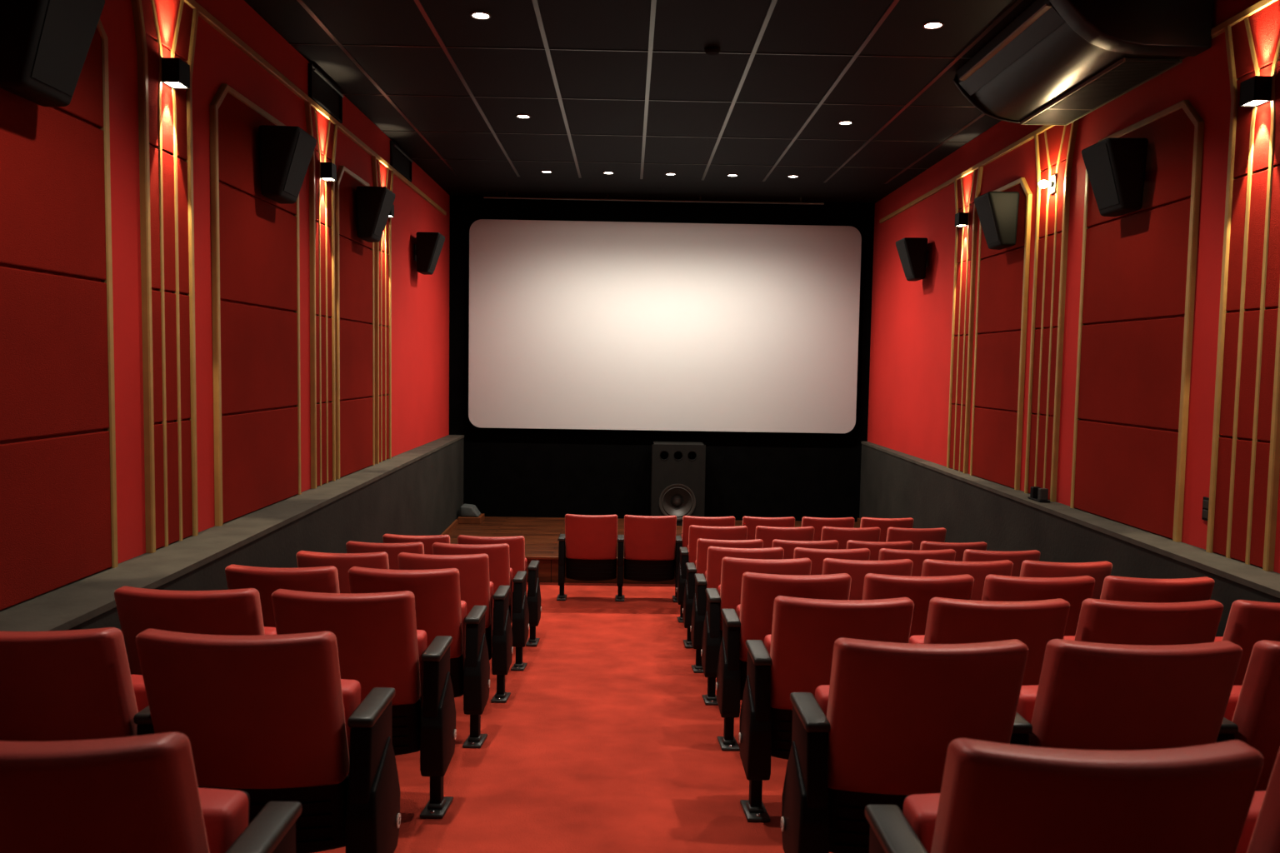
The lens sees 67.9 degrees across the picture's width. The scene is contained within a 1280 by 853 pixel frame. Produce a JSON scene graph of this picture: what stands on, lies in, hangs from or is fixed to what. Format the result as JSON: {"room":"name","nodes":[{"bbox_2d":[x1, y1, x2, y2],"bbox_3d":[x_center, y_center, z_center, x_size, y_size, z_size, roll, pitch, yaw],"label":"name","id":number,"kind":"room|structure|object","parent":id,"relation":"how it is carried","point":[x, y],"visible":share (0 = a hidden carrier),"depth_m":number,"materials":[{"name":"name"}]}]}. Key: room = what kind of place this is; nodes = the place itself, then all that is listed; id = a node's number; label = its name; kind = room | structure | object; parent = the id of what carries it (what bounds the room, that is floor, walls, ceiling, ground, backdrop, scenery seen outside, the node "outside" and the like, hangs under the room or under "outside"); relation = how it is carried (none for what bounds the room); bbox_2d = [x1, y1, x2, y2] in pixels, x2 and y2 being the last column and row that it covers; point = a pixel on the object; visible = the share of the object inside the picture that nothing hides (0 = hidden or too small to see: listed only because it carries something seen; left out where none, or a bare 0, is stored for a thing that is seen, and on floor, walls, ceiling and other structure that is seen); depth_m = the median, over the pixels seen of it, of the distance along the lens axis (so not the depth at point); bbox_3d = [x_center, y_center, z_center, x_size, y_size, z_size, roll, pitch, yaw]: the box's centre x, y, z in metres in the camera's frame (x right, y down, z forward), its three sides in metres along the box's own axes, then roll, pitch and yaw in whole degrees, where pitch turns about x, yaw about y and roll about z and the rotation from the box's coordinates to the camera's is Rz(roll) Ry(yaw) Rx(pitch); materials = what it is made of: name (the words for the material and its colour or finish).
{"room":"auditorium","nodes":[
{"label":"auditorium","id":0,"kind":"room"},
{"bbox_2d":[0,0,449,564],"bbox_3d":[-2.511,-0.270,4.852,0.100,4.570,15.980,1,4,-1],"label":"wall","id":1,"kind":"structure","parent":0,"point":[420,302],"depth_m":5.59,"materials":[{"name":"red paint"}]},
{"bbox_2d":[0,0,104,106],"bbox_3d":[-2.271,-1.471,3.605,0.309,0.435,0.384,1,4,-1],"label":"speaker","id":2,"kind":"object","parent":1,"relation":"attached to","point":[45,44],"visible":1,"depth_m":3.53},
{"bbox_2d":[30,0,104,96],"bbox_3d":[-2.179,-1.472,3.606,0.122,0.360,0.313,1,4,-1],"label":"grille","id":3,"kind":"object","parent":2,"relation":"attached to","point":[62,32],"depth_m":3.59,"materials":[{"name":"black fabric"}]},
{"bbox_2d":[0,18,118,610],"bbox_3d":[-2.424,-0.588,3.665,0.032,2.580,1.390,1,4,-1],"label":"acoustic panel","id":4,"kind":"object","parent":1,"relation":"attached to","point":[58,523],"visible":0.91,"depth_m":3.94,"materials":[{"name":"red fabric"}]},
{"bbox_2d":[130,0,199,553],"bbox_3d":[-2.436,-0.815,4.918,0.034,2.871,0.697,1,4,-1],"label":"striped panel","id":5,"kind":"object","parent":1,"relation":"attached to","point":[165,112],"visible":0.94,"depth_m":4.89,"materials":[{"name":"red fabric"}]},
{"bbox_2d":[161,57,189,89],"bbox_3d":[-2.373,-1.805,4.855,0.088,0.120,0.120,1,4,-1],"label":"wall sconce","id":6,"kind":"object","parent":5,"relation":"attached to","point":[175,72],"visible":1,"depth_m":4.80,"materials":[{"name":"black plastic"}]},
{"bbox_2d":[0,435,464,631],"bbox_3d":[-2.313,1.320,4.958,0.348,1.390,15.780,1,4,-1],"label":"wainscoting","id":7,"kind":"structure","parent":1,"relation":"attached to","point":[418,491],"depth_m":5.98,"materials":[{"name":"grey paint"}]},
{"bbox_2d":[210,83,300,526],"bbox_3d":[-2.455,-0.750,6.155,0.032,2.580,1.380,1,4,-1],"label":"acoustic panel","id":8,"kind":"object","parent":1,"relation":"attached to","point":[256,249],"visible":0.85,"depth_m":5.95,"materials":[{"name":"red fabric"}]},
{"bbox_2d":[258,125,316,203],"bbox_3d":[-2.301,-1.687,6.156,0.309,0.435,0.384,1,4,-1],"label":"speaker","id":9,"kind":"object","parent":1,"relation":"attached to","point":[286,152],"visible":0.96,"depth_m":6.00},
{"bbox_2d":[283,132,316,197],"bbox_3d":[-2.209,-1.688,6.157,0.122,0.360,0.313,1,4,-1],"label":"grille","id":10,"kind":"object","parent":9,"relation":"attached to","point":[298,147],"depth_m":6.09,"materials":[{"name":"black fabric"}]},
{"bbox_2d":[184,0,446,214],"bbox_3d":[-2.411,-2.243,4.535,0.030,0.045,15.400,1,4,-1],"label":"trim","id":11,"kind":"structure","parent":1,"relation":"attached to","point":[204,14],"depth_m":6.56,"materials":[{"name":"gold metal"}]},
{"bbox_2d":[304,102,337,489],"bbox_3d":[-2.466,-0.976,7.393,0.034,2.871,0.697,1,4,-1],"label":"striped panel","id":12,"kind":"object","parent":1,"relation":"attached to","point":[322,192],"visible":0.87,"depth_m":7.37,"materials":[{"name":"red fabric"}]},
{"bbox_2d":[308,63,344,123],"bbox_3d":[-2.433,-2.583,7.394,0.048,0.250,0.750,1,4,-1],"label":"air vent","id":13,"kind":"object","parent":1,"relation":"in","point":[322,90],"visible":0.96,"depth_m":7.37,"materials":[{"name":"black metal"}]},
{"bbox_2d":[334,165,374,479],"bbox_3d":[-2.481,-0.889,8.295,0.032,2.580,1.110,1,4,-1],"label":"acoustic panel","id":14,"kind":"object","parent":1,"relation":"attached to","point":[354,263],"visible":0.9,"depth_m":8.17,"materials":[{"name":"red fabric"}]},
{"bbox_2d":[355,185,395,242],"bbox_3d":[-2.327,-1.845,8.290,0.309,0.435,0.384,1,4,-1],"label":"speaker","id":15,"kind":"object","parent":1,"relation":"attached to","point":[374,204],"visible":0.95,"depth_m":8.13},
{"bbox_2d":[373,190,394,237],"bbox_3d":[-2.235,-1.846,8.291,0.122,0.360,0.313,1,4,-1],"label":"grille","id":16,"kind":"object","parent":15,"relation":"attached to","point":[383,201],"depth_m":8.20,"materials":[{"name":"black fabric"}]},
{"bbox_2d":[371,156,393,464],"bbox_3d":[-2.489,-1.094,9.209,0.034,2.871,0.697,1,4,-1],"label":"striped panel","id":17,"kind":"object","parent":1,"relation":"attached to","point":[382,176],"visible":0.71,"depth_m":9.20,"materials":[{"name":"red fabric"}]},
{"bbox_2d":[413,231,444,274],"bbox_3d":[-2.356,-1.925,10.589,0.309,0.435,0.384,1,4,-1],"label":"speaker","id":18,"kind":"object","parent":1,"relation":"attached to","point":[427,252],"visible":1,"depth_m":10.43},
{"bbox_2d":[315,582,830,852],"bbox_3d":[0.333,1.587,5.068,5.850,1.330,16.100,1,4,-1],"label":"floor","id":19,"kind":"structure","parent":0,"point":[606,741],"depth_m":4.53,"materials":[{"name":"red carpet"}]},
{"bbox_2d":[0,627,148,741],"bbox_3d":[-1.712,0.996,2.731,0.587,0.930,0.459,1,4,0],"label":"chair","id":20,"kind":"object","parent":19,"relation":"on","point":[72,685],"visible":0.36,"depth_m":2.55,"materials":[{"name":"red leather"}]},
{"bbox_2d":[130,675,148,712],"bbox_3d":[-1.681,0.953,2.838,0.504,0.402,0.152,1,4,0],"label":"seat cushion","id":21,"kind":"object","parent":20,"relation":"on","point":[137,680],"depth_m":2.78,"materials":[{"name":"red leather"}]},
{"bbox_2d":[0,732,301,852],"bbox_3d":[-0.999,0.962,1.739,0.694,0.930,0.447,1,4,0],"label":"chair","id":22,"kind":"object","parent":19,"relation":"on","point":[136,794],"visible":1,"depth_m":1.54,"materials":[{"name":"red leather"}]},
{"bbox_2d":[198,788,248,852],"bbox_3d":[-1.027,0.919,1.845,0.504,0.402,0.152,1,4,0],"label":"seat cushion","id":23,"kind":"object","parent":22,"relation":"on","point":[225,812],"depth_m":1.81,"materials":[{"name":"red leather"}]},
{"bbox_2d":[114,586,276,674],"bbox_3d":[-1.734,1.057,3.718,0.587,0.930,0.459,1,4,0],"label":"chair","id":24,"kind":"object","parent":19,"relation":"on","point":[235,612],"visible":0.26,"depth_m":3.50,"materials":[{"name":"red leather"}]},
{"bbox_2d":[133,628,400,852],"bbox_3d":[-1.064,1.005,2.720,0.694,0.930,0.447,1,4,0],"label":"chair","id":25,"kind":"object","parent":19,"relation":"on","point":[268,718],"visible":0.77,"depth_m":2.58,"materials":[{"name":"red leather"}]},
{"bbox_2d":[340,679,360,774],"bbox_3d":[-1.093,0.961,2.825,0.504,0.402,0.152,1,4,0],"label":"seat cushion","id":26,"kind":"object","parent":25,"relation":"on","point":[351,689],"depth_m":2.78,"materials":[{"name":"red leather"}]},
{"bbox_2d":[225,565,339,627],"bbox_3d":[-1.752,1.119,4.702,0.587,0.930,0.459,1,4,0],"label":"chair","id":27,"kind":"object","parent":19,"relation":"on","point":[266,581],"visible":0.12,"depth_m":4.48,"materials":[{"name":"red leather"}]},
{"bbox_2d":[295,550,389,593],"bbox_3d":[-1.766,1.179,5.673,0.587,0.930,0.459,1,4,0],"label":"chair","id":28,"kind":"object","parent":19,"relation":"on","point":[343,562],"visible":0.09,"depth_m":5.45,"materials":[{"name":"red leather"}]},
{"bbox_2d":[271,589,456,819],"bbox_3d":[-1.087,1.066,3.706,0.694,0.930,0.447,1,4,0],"label":"chair","id":29,"kind":"object","parent":19,"relation":"on","point":[379,642],"visible":0.56,"depth_m":3.58,"materials":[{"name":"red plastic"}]},
{"bbox_2d":[416,630,427,706],"bbox_3d":[-1.115,1.023,3.812,0.504,0.402,0.152,1,4,0],"label":"seat cushion","id":30,"kind":"object","parent":29,"relation":"on","point":[422,635],"depth_m":3.76,"materials":[{"name":"red leather"}]},
{"bbox_2d":[345,540,424,569],"bbox_3d":[-1.780,1.240,6.645,0.587,0.930,0.459,1,4,0],"label":"chair","id":31,"kind":"object","parent":19,"relation":"on","point":[392,550],"visible":0.09,"depth_m":6.42,"materials":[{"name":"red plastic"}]},
{"bbox_2d":[382,534,449,554],"bbox_3d":[-1.794,1.296,7.617,0.587,0.921,0.459,1,4,0],"label":"chair","id":32,"kind":"object","parent":19,"relation":"on","point":[427,541],"visible":0.06,"depth_m":7.39,"materials":[{"name":"red leather"}]},
{"bbox_2d":[348,566,489,748],"bbox_3d":[-1.105,1.127,4.690,0.694,0.930,0.447,1,4,0],"label":"chair","id":33,"kind":"object","parent":19,"relation":"on","point":[440,610],"visible":0.45,"depth_m":4.57,"materials":[{"name":"red leather"}]},
{"bbox_2d":[397,552,513,703],"bbox_3d":[-1.118,1.188,5.662,0.694,0.930,0.447,1,4,0],"label":"chair","id":34,"kind":"object","parent":19,"relation":"on","point":[476,587],"visible":0.44,"depth_m":5.55,"materials":[{"name":"red leather"}]},
{"bbox_2d":[431,542,529,670],"bbox_3d":[-1.132,1.248,6.634,0.694,0.930,0.447,1,4,0],"label":"chair","id":35,"kind":"object","parent":19,"relation":"on","point":[500,572],"visible":0.39,"depth_m":6.53,"materials":[{"name":"red leather"}]},
{"bbox_2d":[457,535,541,645],"bbox_3d":[-1.146,1.305,7.606,0.694,0.921,0.447,1,4,0],"label":"chair","id":36,"kind":"object","parent":19,"relation":"on","point":[517,544],"visible":0.35,"depth_m":7.50,"materials":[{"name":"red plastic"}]},
{"bbox_2d":[556,514,624,601],"bbox_3d":[-0.490,1.318,9.559,0.678,0.920,0.447,1,4,-1],"label":"chair","id":37,"kind":"object","parent":19,"relation":"on","point":[587,547],"visible":0.99,"depth_m":9.46,"materials":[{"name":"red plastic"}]},
{"bbox_2d":[623,515,676,582],"bbox_3d":[0.097,1.220,9.560,0.520,0.705,0.447,1,4,-1],"label":"chair","id":38,"kind":"object","parent":19,"relation":"on","point":[649,541],"visible":1,"depth_m":9.44,"materials":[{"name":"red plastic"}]},
{"bbox_2d":[440,516,860,584],"bbox_3d":[0.311,1.459,11.571,5.375,0.345,2.645,1,4,-1],"label":"stage","id":39,"kind":"object","parent":19,"relation":"on","point":[541,535],"visible":0.08,"depth_m":11.60,"materials":[{"name":"brown wood"}]},
{"bbox_2d":[650,441,705,525],"bbox_3d":[0.496,0.750,12.550,0.690,1.060,0.464,1,4,-1],"label":"floor speaker","id":40,"kind":"object","parent":39,"relation":"on","point":[677,471],"visible":0.94,"depth_m":12.33,"materials":[{"name":"black"}]},
{"bbox_2d":[672,515,734,602],"bbox_3d":[0.670,1.336,9.574,0.656,0.920,0.447,1,4,-1],"label":"chair","id":41,"kind":"object","parent":19,"relation":"on","point":[681,542],"visible":0.28,"depth_m":9.38,"materials":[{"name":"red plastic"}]},
{"bbox_2d":[675,525,747,622],"bbox_3d":[0.674,1.329,8.601,0.672,0.922,0.447,1,4,-1],"label":"chair","id":42,"kind":"object","parent":19,"relation":"on","point":[740,532],"visible":0.32,"depth_m":8.42,"materials":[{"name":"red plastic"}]},
{"bbox_2d":[682,538,763,648],"bbox_3d":[0.687,1.334,7.633,0.672,0.921,0.447,1,4,-1],"label":"chair","id":43,"kind":"object","parent":19,"relation":"on","point":[700,566],"visible":0.34,"depth_m":7.49,"materials":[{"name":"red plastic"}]},
{"bbox_2d":[690,546,784,673],"bbox_3d":[0.701,1.278,6.661,0.672,0.930,0.447,1,4,-1],"label":"chair","id":44,"kind":"object","parent":19,"relation":"on","point":[712,579],"visible":0.31,"depth_m":6.53,"materials":[{"name":"red leather"}]},
{"bbox_2d":[700,556,811,704],"bbox_3d":[0.715,1.217,5.690,0.672,0.930,0.447,1,4,-1],"label":"chair","id":45,"kind":"object","parent":19,"relation":"on","point":[727,595],"visible":0.4,"depth_m":5.55,"materials":[{"name":"red leather"}]},
{"bbox_2d":[742,515,794,539],"bbox_3d":[1.305,1.344,9.607,0.592,0.920,0.460,1,4,-1],"label":"chair","id":46,"kind":"object","parent":19,"relation":"on","point":[751,522],"visible":0.06,"depth_m":9.39,"materials":[{"name":"red leather"}]},
{"bbox_2d":[715,572,851,750],"bbox_3d":[0.729,1.156,4.718,0.672,0.930,0.447,1,4,-1],"label":"chair","id":47,"kind":"object","parent":19,"relation":"on","point":[752,619],"visible":0.49,"depth_m":4.57,"materials":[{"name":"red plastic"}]},
{"bbox_2d":[755,525,814,548],"bbox_3d":[1.318,1.339,8.634,0.592,0.922,0.460,1,4,-1],"label":"chair","id":48,"kind":"object","parent":19,"relation":"on","point":[767,534],"visible":0.12,"depth_m":8.41,"materials":[{"name":"red leather"}]},
{"bbox_2d":[771,539,838,559],"bbox_3d":[1.331,1.345,7.667,0.592,0.921,0.460,1,4,-1],"label":"chair","id":49,"kind":"object","parent":19,"relation":"on","point":[788,547],"visible":0.1,"depth_m":7.44,"materials":[{"name":"red leather"}]},
{"bbox_2d":[738,595,914,822],"bbox_3d":[0.743,1.095,3.731,0.672,0.930,0.447,1,4,-1],"label":"chair","id":50,"kind":"object","parent":19,"relation":"on","point":[797,657],"visible":0.62,"depth_m":3.58,"materials":[{"name":"red leather"}]},
{"bbox_2d":[793,547,869,574],"bbox_3d":[1.345,1.289,6.695,0.592,0.930,0.460,1,4,-1],"label":"chair","id":51,"kind":"object","parent":19,"relation":"on","point":[817,557],"visible":0.11,"depth_m":6.47,"materials":[{"name":"red leather"}]},
{"bbox_2d":[820,526,880,549],"bbox_3d":[1.916,1.348,8.667,0.592,0.922,0.460,1,4,-1],"label":"chair","id":52,"kind":"object","parent":19,"relation":"on","point":[842,535],"visible":0.06,"depth_m":8.44,"materials":[{"name":"red leather"}]},
{"bbox_2d":[821,558,913,599],"bbox_3d":[1.359,1.229,5.723,0.592,0.930,0.460,1,4,-1],"label":"chair","id":53,"kind":"object","parent":19,"relation":"on","point":[857,570],"visible":0.18,"depth_m":5.50,"materials":[{"name":"red leather"}]},
{"bbox_2d":[845,540,913,560],"bbox_3d":[1.929,1.356,7.700,0.592,0.921,0.460,1,4,-1],"label":"chair","id":54,"kind":"object","parent":19,"relation":"on","point":[874,547],"visible":0.12,"depth_m":7.47,"materials":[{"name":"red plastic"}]},
{"bbox_2d":[780,637,1032,852],"bbox_3d":[0.769,1.034,2.749,0.672,0.930,0.447,1,4,-1],"label":"chair","id":55,"kind":"object","parent":19,"relation":"on","point":[888,716],"visible":0.71,"depth_m":2.60,"materials":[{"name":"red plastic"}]},
{"bbox_2d":[885,527,946,550],"bbox_3d":[2.513,1.357,8.700,0.592,0.922,0.460,1,4,-1],"label":"chair","id":56,"kind":"object","parent":19,"relation":"on","point":[916,536],"visible":0.12,"depth_m":8.48,"materials":[{"name":"red leather"}]},
{"bbox_2d":[878,548,955,576],"bbox_3d":[1.942,1.300,6.728,0.592,0.930,0.460,1,4,-1],"label":"chair","id":57,"kind":"object","parent":19,"relation":"on","point":[917,557],"visible":0.09,"depth_m":6.50,"materials":[{"name":"red leather"}]},
{"bbox_2d":[861,573,974,643],"bbox_3d":[1.373,1.168,4.751,0.592,0.930,0.460,1,4,-1],"label":"chair","id":58,"kind":"object","parent":19,"relation":"on","point":[920,590],"visible":0.19,"depth_m":4.53,"materials":[{"name":"red leather"}]},
{"bbox_2d":[920,540,987,561],"bbox_3d":[2.526,1.367,7.733,0.592,0.921,0.460,1,4,-1],"label":"chair","id":59,"kind":"object","parent":19,"relation":"on","point":[959,547],"visible":0.12,"depth_m":7.50,"materials":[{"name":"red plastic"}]},
{"bbox_2d":[920,559,1013,600],"bbox_3d":[1.956,1.240,5.756,0.592,0.930,0.460,1,4,-1],"label":"chair","id":60,"kind":"object","parent":19,"relation":"on","point":[978,571],"visible":0.14,"depth_m":5.53,"materials":[{"name":"red leather"}]},
{"bbox_2d":[909,597,1069,685],"bbox_3d":[1.387,1.107,3.764,0.592,0.930,0.460,1,4,-1],"label":"chair","id":61,"kind":"object","parent":19,"relation":"on","point":[1034,623],"visible":0.22,"depth_m":3.55,"materials":[{"name":"red leather"}]},
{"bbox_2d":[962,549,1040,576],"bbox_3d":[2.540,1.311,6.761,0.592,0.930,0.460,1,4,-1],"label":"chair","id":62,"kind":"object","parent":19,"relation":"on","point":[1017,557],"visible":0.09,"depth_m":6.54,"materials":[{"name":"red leather"}]},
{"bbox_2d":[981,575,1094,636],"bbox_3d":[1.970,1.179,4.784,0.592,0.930,0.460,1,4,-1],"label":"chair","id":63,"kind":"object","parent":19,"relation":"on","point":[1074,590],"visible":0.16,"depth_m":4.56,"materials":[{"name":"red leather"}]},
{"bbox_2d":[865,738,1264,852],"bbox_3d":[0.768,0.992,1.783,0.672,0.930,0.447,1,4,-1],"label":"chair","id":64,"kind":"object","parent":19,"relation":"on","point":[994,797],"visible":1,"depth_m":1.57,"materials":[{"name":"red leather"}]},
{"bbox_2d":[903,793,939,852],"bbox_3d":[0.779,0.949,1.890,0.504,0.402,0.152,1,4,-1],"label":"seat cushion","id":65,"kind":"object","parent":64,"relation":"on","point":[920,811],"depth_m":1.84,"materials":[{"name":"red leather"}]},
{"bbox_2d":[1020,560,1112,599],"bbox_3d":[2.554,1.251,5.789,0.592,0.930,0.460,1,4,-1],"label":"chair","id":66,"kind":"object","parent":19,"relation":"on","point":[1098,571],"visible":0.07,"depth_m":5.57,"materials":[{"name":"red leather"}]},
{"bbox_2d":[1016,639,1242,750],"bbox_3d":[1.413,1.046,2.783,0.592,0.930,0.460,1,4,-1],"label":"chair","id":67,"kind":"object","parent":19,"relation":"on","point":[1087,696],"visible":0.4,"depth_m":2.59,"materials":[{"name":"red leather"}]},
{"bbox_2d":[1016,685,1038,724],"bbox_3d":[1.377,1.002,2.889,0.504,0.402,0.152,1,4,-1],"label":"seat cushion","id":68,"kind":"object","parent":67,"relation":"on","point":[1026,705],"depth_m":2.83,"materials":[{"name":"red leather"}]},
{"bbox_2d":[1063,598,1223,645],"bbox_3d":[1.984,1.118,3.797,0.592,0.930,0.460,1,4,-1],"label":"chair","id":69,"kind":"object","parent":19,"relation":"on","point":[1107,622],"visible":0.18,"depth_m":3.58,"materials":[{"name":"red leather"}]},
{"bbox_2d":[1100,575,1214,602],"bbox_3d":[2.568,1.190,4.817,0.592,0.930,0.460,1,4,-1],"label":"chair","id":70,"kind":"object","parent":19,"relation":"on","point":[1114,588],"visible":0.1,"depth_m":4.59,"materials":[{"name":"red leather"}]},
{"bbox_2d":[1214,600,1279,685],"bbox_3d":[2.582,1.129,3.830,0.592,0.930,0.460,1,4,-1],"label":"chair","id":71,"kind":"object","parent":19,"relation":"on","point":[1249,622],"visible":0.16,"depth_m":3.64,"materials":[{"name":"red leather"}]},
{"bbox_2d":[1224,640,1279,791],"bbox_3d":[2.010,1.057,2.816,0.592,0.930,0.460,1,4,-1],"label":"chair","id":72,"kind":"object","parent":19,"relation":"on","point":[1253,706],"visible":0.2,"depth_m":2.68,"materials":[{"name":"red leather"}]},
{"bbox_2d":[1224,685,1241,721],"bbox_3d":[1.974,1.013,2.922,0.504,0.402,0.152,1,4,-1],"label":"seat cushion","id":73,"kind":"object","parent":72,"relation":"on","point":[1236,690],"depth_m":2.86,"materials":[{"name":"red leather"}]},
{"bbox_2d":[1235,748,1279,852],"bbox_3d":[1.412,1.003,1.817,0.592,0.930,0.460,1,4,-1],"label":"chair","id":74,"kind":"object","parent":19,"relation":"on","point":[1261,832],"visible":0.28,"depth_m":1.71,"materials":[{"name":"red leather"}]},
{"bbox_2d":[1235,790,1265,852],"bbox_3d":[1.376,0.960,1.923,0.504,0.402,0.152,1,4,-1],"label":"seat cushion","id":75,"kind":"object","parent":74,"relation":"on","point":[1257,802],"depth_m":1.86,"materials":[{"name":"red leather"}]},
{"bbox_2d":[244,0,1035,203],"bbox_3d":[0.402,-2.555,4.740,5.850,0.100,15.980,1,4,-1],"label":"ceiling","id":76,"kind":"structure","parent":0,"point":[794,27],"depth_m":7.51,"materials":[{"name":"black tile"}]},
{"bbox_2d":[289,43,974,169],"bbox_3d":[0.408,-2.468,4.204,5.650,0.004,12.362,1,4,-1],"label":"trim","id":77,"kind":"structure","parent":76,"relation":"attached to","point":[289,43],"depth_m":7.89,"materials":[{"name":"grey metal"}]},
{"bbox_2d":[483,191,824,204],"bbox_3d":[0.183,-2.954,12.288,4.400,0.086,0.032,1,4,-1],"label":"rail","id":78,"kind":"object","parent":76,"relation":"attached to","point":[484,197],"visible":1,"depth_m":12.28,"materials":[{"name":"grey metal"}]},
{"bbox_2d":[296,0,1023,184],"bbox_3d":[0.466,-2.457,4.055,5.092,0.006,14.400,1,4,-1],"label":"trim","id":79,"kind":"structure","parent":76,"relation":"attached to","point":[302,2],"depth_m":7.30,"materials":[{"name":"grey metal"}]},
{"bbox_2d":[953,0,1213,125],"bbox_3d":[2.752,-2.367,6.164,0.868,0.378,1.760,1,4,-1],"label":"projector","id":80,"kind":"object","parent":76,"relation":"attached to","point":[1058,62],"visible":1,"depth_m":5.77,"materials":[{"name":"black metal"}]},
{"bbox_2d":[956,0,1064,95],"bbox_3d":[2.394,-2.470,6.223,0.125,0.175,1.520,1,4,-1],"label":"outlet","id":81,"kind":"object","parent":80,"relation":"attached to","point":[1040,23],"depth_m":6.11,"materials":[{"name":"black metal"}]},
{"bbox_2d":[1020,57,1182,125],"bbox_3d":[2.992,-2.192,6.291,0.346,0.022,1.465,1,4,-1],"label":"return grille","id":82,"kind":"object","parent":80,"relation":"attached to","point":[1120,76],"depth_m":6.13,"materials":[{"name":"grey metal"}]},
{"bbox_2d":[449,195,874,522],"bbox_3d":[0.266,-0.740,12.813,5.850,4.570,0.100,1,4,-1],"label":"wall","id":83,"kind":"structure","parent":0,"point":[512,472],"depth_m":12.83,"materials":[{"name":"black paint"}]},
{"bbox_2d":[468,219,861,433],"bbox_3d":[0.322,-1.321,12.671,5.180,2.750,0.110,1,4,-1],"label":"screen","id":84,"kind":"object","parent":83,"relation":"attached to","point":[573,324],"visible":1,"depth_m":12.62,"materials":[{"name":"white fabric"}]},
{"bbox_2d":[867,0,1279,573],"bbox_3d":[3.238,-0.180,4.929,0.100,4.570,15.980,1,4,-1],"label":"wall","id":85,"kind":"structure","parent":0,"point":[911,321],"depth_m":7.74,"materials":[{"name":"red paint"}]},
{"bbox_2d":[895,237,929,280],"bbox_3d":[2.986,-1.823,10.391,0.309,0.435,0.384,1,4,-1],"label":"speaker","id":86,"kind":"object","parent":85,"relation":"attached to","point":[912,252],"visible":1,"depth_m":10.23},
{"bbox_2d":[895,240,912,277],"bbox_3d":[2.894,-1.827,10.390,0.122,0.360,0.313,1,4,-1],"label":"grille","id":87,"kind":"object","parent":86,"relation":"attached to","point":[904,248],"depth_m":10.32,"materials":[{"name":"black fabric"}]},
{"bbox_2d":[946,166,983,473],"bbox_3d":[3.127,-1.001,9.213,0.034,2.871,0.697,1,4,-1],"label":"striped panel","id":88,"kind":"object","parent":85,"relation":"attached to","point":[967,187],"visible":0.87,"depth_m":9.19,"materials":[{"name":"red fabric"}]},
{"bbox_2d":[974,191,1019,249],"bbox_3d":[3.017,-1.728,8.002,0.309,0.435,0.384,1,4,-1],"label":"speaker","id":89,"kind":"object","parent":85,"relation":"attached to","point":[997,212],"visible":1,"depth_m":7.85},
{"bbox_2d":[974,195,999,244],"bbox_3d":[2.925,-1.732,8.001,0.122,0.360,0.313,1,4,-1],"label":"grille","id":90,"kind":"object","parent":89,"relation":"attached to","point":[987,207],"depth_m":7.94,"materials":[{"name":"black fabric"}]},
{"bbox_2d":[970,177,1032,489],"bbox_3d":[3.137,-0.796,8.300,0.032,2.580,1.070,1,4,-1],"label":"acoustic panel","id":91,"kind":"object","parent":85,"relation":"attached to","point":[1002,279],"visible":0.88,"depth_m":8.21,"materials":[{"name":"red fabric"}]},
{"bbox_2d":[1024,119,1078,501],"bbox_3d":[3.150,-0.879,7.343,0.034,2.871,0.697,1,4,-1],"label":"striped panel","id":92,"kind":"object","parent":85,"relation":"attached to","point":[1055,145],"visible":0.89,"depth_m":7.32,"materials":[{"name":"red fabric"}]},
{"bbox_2d":[859,441,1279,636],"bbox_3d":[3.025,1.403,5.029,0.273,1.390,15.780,1,4,-1],"label":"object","id":93,"kind":"structure","parent":85,"relation":"attached to","point":[894,484],"depth_m":7.17,"materials":[{"name":"grey paint"}]},
{"bbox_2d":[879,0,1278,223],"bbox_3d":[3.208,-2.154,4.610,0.030,0.045,15.400,1,4,-1],"label":"trim","id":94,"kind":"structure","parent":85,"relation":"attached to","point":[1217,30],"depth_m":7.91,"materials":[{"name":"gold metal"}]},
{"bbox_2d":[1081,137,1148,216],"bbox_3d":[3.040,-1.583,6.068,0.309,0.435,0.384,1,4,-1],"label":"speaker","id":95,"kind":"object","parent":85,"relation":"attached to","point":[1116,167],"visible":1,"depth_m":5.92},
{"bbox_2d":[1081,143,1119,209],"bbox_3d":[2.948,-1.586,6.067,0.122,0.360,0.313,1,4,-1],"label":"grille","id":96,"kind":"object","parent":95,"relation":"attached to","point":[1101,160],"depth_m":6.03,"materials":[{"name":"black fabric"}]},
{"bbox_2d":[1070,100,1204,542],"bbox_3d":[3.163,-0.655,6.140,0.032,2.580,1.340,1,4,-1],"label":"acoustic panel","id":97,"kind":"object","parent":85,"relation":"attached to","point":[1143,265],"visible":0.88,"depth_m":5.95,"materials":[{"name":"red fabric"}]},
{"bbox_2d":[1205,0,1279,571],"bbox_3d":[3.180,-0.722,4.923,0.034,2.871,0.697,1,4,-1],"label":"striped panel","id":98,"kind":"object","parent":85,"relation":"attached to","point":[1243,490],"visible":0.98,"depth_m":4.94,"materials":[{"name":"red fabric"}]},
{"bbox_2d":[1239,75,1272,106],"bbox_3d":[3.149,-1.713,4.858,0.088,0.120,0.120,1,4,-1],"label":"wall sconce","id":99,"kind":"object","parent":98,"relation":"attached to","point":[1256,91],"visible":1,"depth_m":4.81,"materials":[{"name":"black plastic"}]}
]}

